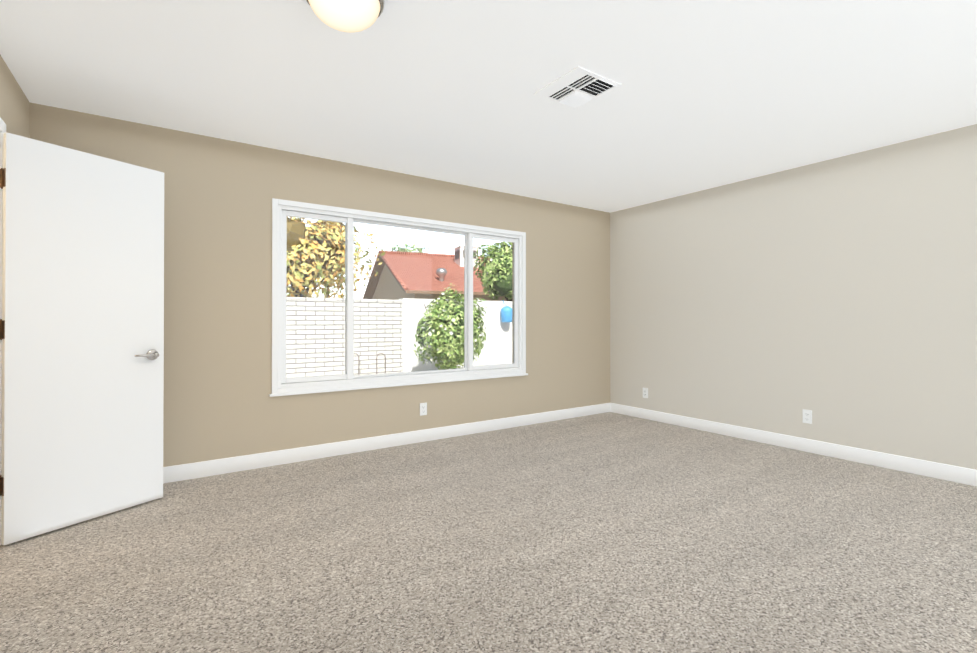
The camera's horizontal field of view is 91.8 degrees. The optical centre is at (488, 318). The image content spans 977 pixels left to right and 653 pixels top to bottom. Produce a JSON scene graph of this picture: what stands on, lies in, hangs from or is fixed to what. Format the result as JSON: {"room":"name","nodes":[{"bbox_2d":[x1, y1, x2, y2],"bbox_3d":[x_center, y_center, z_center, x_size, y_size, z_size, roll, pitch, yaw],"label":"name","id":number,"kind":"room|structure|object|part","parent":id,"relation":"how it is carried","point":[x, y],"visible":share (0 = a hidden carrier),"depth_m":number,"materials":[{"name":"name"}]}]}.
{"room":"empty bedroom","nodes":[
{"label":"empty bedroom","id":0,"kind":"room"},
{"bbox_2d":[0,55,29,137],"bbox_3d":[-1.628,-0.101,1.055,0.140,2.440,4.300,0,0,-34],"label":"wall","id":1,"kind":"structure","parent":0,"point":[14,109],"depth_m":2.55,"materials":[{"name":"beige paint"}]},
{"bbox_2d":[0,117,5,544],"bbox_3d":[-2.275,0.069,1.997,0.168,2.111,0.861,0,0,-34],"label":"door frame","id":2,"kind":"structure","parent":1,"relation":"attached to","point":[2,127],"depth_m":2.35,"materials":[{"name":"white wood"}]},
{"bbox_2d":[0,132,163,544],"bbox_3d":[-2.227,0.101,2.631,0.155,2.030,0.770,0,0,28],"label":"door","id":3,"kind":"structure","parent":1,"relation":"in","point":[83,340],"depth_m":2.58,"materials":[{"name":"white wood"}]},
{"bbox_3d":[-2.413,0.066,2.322,0.068,1.624,0.049,0,0,28],"label":"door hinges","id":4,"kind":"part","parent":3,"relation":"part of","materials":[{"name":"black metal"}]},
{"bbox_3d":[-2.088,0.225,2.889,0.155,0.066,0.182,0,0,28],"label":"handle","id":5,"kind":"part","parent":3,"relation":"part of","materials":[{"name":"silver metal"}]},
{"bbox_2d":[30,103,609,466],"bbox_3d":[-0.698,-0.082,4.410,5.470,2.440,0.180,0,0,-34],"label":"wall","id":6,"kind":"structure","parent":0,"point":[218,401],"depth_m":3.64,"materials":[{"name":"beige paint"}]},
{"bbox_2d":[163,403,610,483],"bbox_3d":[-0.642,1.082,4.322,5.190,0.112,0.018,0,0,-34],"label":"baseboard","id":7,"kind":"structure","parent":6,"relation":"attached to","point":[175,473],"depth_m":3.99,"materials":[{"name":"white wood"}]},
{"bbox_2d":[269,373,527,396],"bbox_3d":[-0.629,0.594,4.328,2.531,0.020,0.034,0,0,-34],"label":"window sill","id":8,"kind":"structure","parent":6,"relation":"attached to","point":[363,387],"depth_m":4.14,"materials":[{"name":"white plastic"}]},
{"bbox_2d":[272,198,525,393],"bbox_3d":[-0.663,-0.164,4.382,2.495,1.505,0.117,0,0,-34],"label":"window","id":9,"kind":"structure","parent":6,"relation":"in","point":[282,210],"depth_m":4.14,"materials":[{"name":"white plastic"}]},
{"bbox_2d":[420,402,426,415],"bbox_3d":[-0.601,0.838,4.361,0.070,0.114,0.017,0,0,-34],"label":"electrical outlet","id":10,"kind":"object","parent":6,"relation":"attached to","point":[423,408],"visible":1,"depth_m":4.35,"materials":[{"name":"white plastic"}]},
{"bbox_2d":[0,412,976,652],"bbox_3d":[0.558,1.188,2.572,5.470,0.120,4.620,0,0,-34],"label":"floor","id":11,"kind":"structure","parent":0,"point":[609,532],"depth_m":2.23,"materials":[{"name":"carpet"}]},
{"bbox_2d":[0,0,976,212],"bbox_3d":[0.558,-1.372,2.587,5.470,0.120,4.620,0,0,-34],"label":"ceiling","id":12,"kind":"structure","parent":0,"point":[708,94],"depth_m":2.61,"materials":[{"name":"white paint"}]},
{"bbox_2d":[306,0,383,32],"bbox_3d":[-0.578,-1.247,1.900,0.314,0.138,0.314,0,0,-34],"label":"lamp","id":13,"kind":"object","parent":12,"relation":"attached to","point":[350,16],"visible":1,"depth_m":1.87,"materials":[{"name":"white glass"}]},
{"bbox_2d":[534,66,621,108],"bbox_3d":[0.505,-1.302,2.708,0.340,0.019,0.360,0,0,-34],"label":"ceiling vent","id":14,"kind":"object","parent":12,"relation":"in","point":[577,87],"visible":1,"depth_m":2.69,"materials":[{"name":"white metal"}]},
{"bbox_2d":[610,124,976,469],"bbox_3d":[2.806,-0.084,4.013,0.140,2.440,4.440,0,0,-34],"label":"wall","id":15,"kind":"structure","parent":0,"point":[837,296],"depth_m":3.95,"materials":[{"name":"beige paint"}]},
{"bbox_2d":[643,388,647,397],"bbox_3d":[1.782,0.849,5.375,0.017,0.114,0.070,0,0,-34],"label":"electrical outlet","id":16,"kind":"object","parent":15,"relation":"attached to","point":[645,392],"visible":1,"depth_m":5.37,"materials":[{"name":"white plastic"}]},
{"bbox_2d":[611,403,976,486],"bbox_3d":[2.704,1.080,4.015,0.018,0.112,4.230,0,0,-34],"label":"baseboard","id":17,"kind":"structure","parent":15,"relation":"attached to","point":[942,471],"depth_m":3.93,"materials":[{"name":"white wood"}]},
{"bbox_2d":[803,409,811,423],"bbox_3d":[2.710,0.836,4.022,0.017,0.114,0.070,0,0,-34],"label":"electrical outlet","id":18,"kind":"object","parent":15,"relation":"attached to","point":[807,416],"visible":1,"depth_m":4.01,"materials":[{"name":"white plastic"}]},
{"label":"outside","id":19,"kind":"structure","parent":0,"visible":0},
{"bbox_3d":[-4.070,1.515,17.987,75.000,0.200,85.000,0,0,-34],"label":"ground","id":20,"kind":"structure","parent":19,"visible":0},
{"bbox_2d":[286,216,385,297],"bbox_3d":[-4.449,-0.770,11.761,3.857,4.307,3.094,0,0,-34],"label":"autumn tree","id":21,"kind":"object","parent":20,"relation":"on","point":[292,222],"depth_m":11.23,"materials":[{"name":"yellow plant"}]},
{"bbox_2d":[325,245,358,297],"bbox_3d":[-8.963,-1.781,26.757,3.713,6.498,3.367,0,0,-34],"label":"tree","id":22,"kind":"object","parent":20,"relation":"on","point":[339,273],"depth_m":26.75,"materials":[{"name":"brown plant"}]},
{"bbox_2d":[286,297,402,377],"bbox_3d":[-9.335,0.441,6.619,17.450,1.820,0.220,0,0,-34],"label":"brick wall","id":23,"kind":"structure","parent":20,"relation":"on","point":[339,349],"depth_m":10.59,"materials":[{"name":"white brick"}]},
{"bbox_2d":[376,353,385,372],"bbox_3d":[-2.045,1.040,9.010,0.186,0.748,0.018,0,0,-34],"label":"hoop","id":24,"kind":"object","parent":20,"relation":"in","point":[385,362],"depth_m":9.01,"materials":[{"name":"silver metal"}]},
{"bbox_2d":[373,242,428,264],"bbox_3d":[-4.821,-1.624,29.001,3.939,6.209,3.423,0,0,-34],"label":"tree","id":25,"kind":"object","parent":20,"relation":"on","point":[408,249],"depth_m":28.42,"materials":[{"name":"green plant"}]},
{"bbox_2d":[363,245,508,300],"bbox_3d":[0.846,-1.065,26.808,14.030,5.059,12.595,0,0,-22],"label":"house","id":26,"kind":"structure","parent":20,"relation":"on","point":[385,287],"depth_m":22.37,"materials":[{"name":"beige paint"}]},
{"bbox_2d":[414,283,486,369],"bbox_3d":[-0.790,0.309,10.283,1.574,2.139,1.674,0,0,-34],"label":"bush","id":27,"kind":"object","parent":20,"relation":"on","point":[454,305],"depth_m":9.91,"materials":[{"name":"green plant"}]},
{"bbox_2d":[399,298,511,371],"bbox_3d":[7.985,0.488,18.496,24.549,1.860,0.250,0,0,-34],"label":"fence","id":28,"kind":"object","parent":20,"relation":"on","point":[491,331],"depth_m":12.73,"materials":[{"name":"white"}]},
{"bbox_2d":[501,300,511,321],"bbox_3d":[0.467,-0.187,13.062,0.330,0.609,0.470,0,0,-34],"label":"cover","id":29,"kind":"object","parent":28,"relation":"on","point":[507,317],"depth_m":12.87,"materials":[{"name":"blue plastic"}]},
{"bbox_2d":[473,242,511,300],"bbox_3d":[0.767,-0.656,15.355,2.634,4.118,2.023,0,0,-34],"label":"tree","id":30,"kind":"object","parent":20,"relation":"on","point":[501,261],"depth_m":14.64,"materials":[{"name":"green plant"}]}
]}

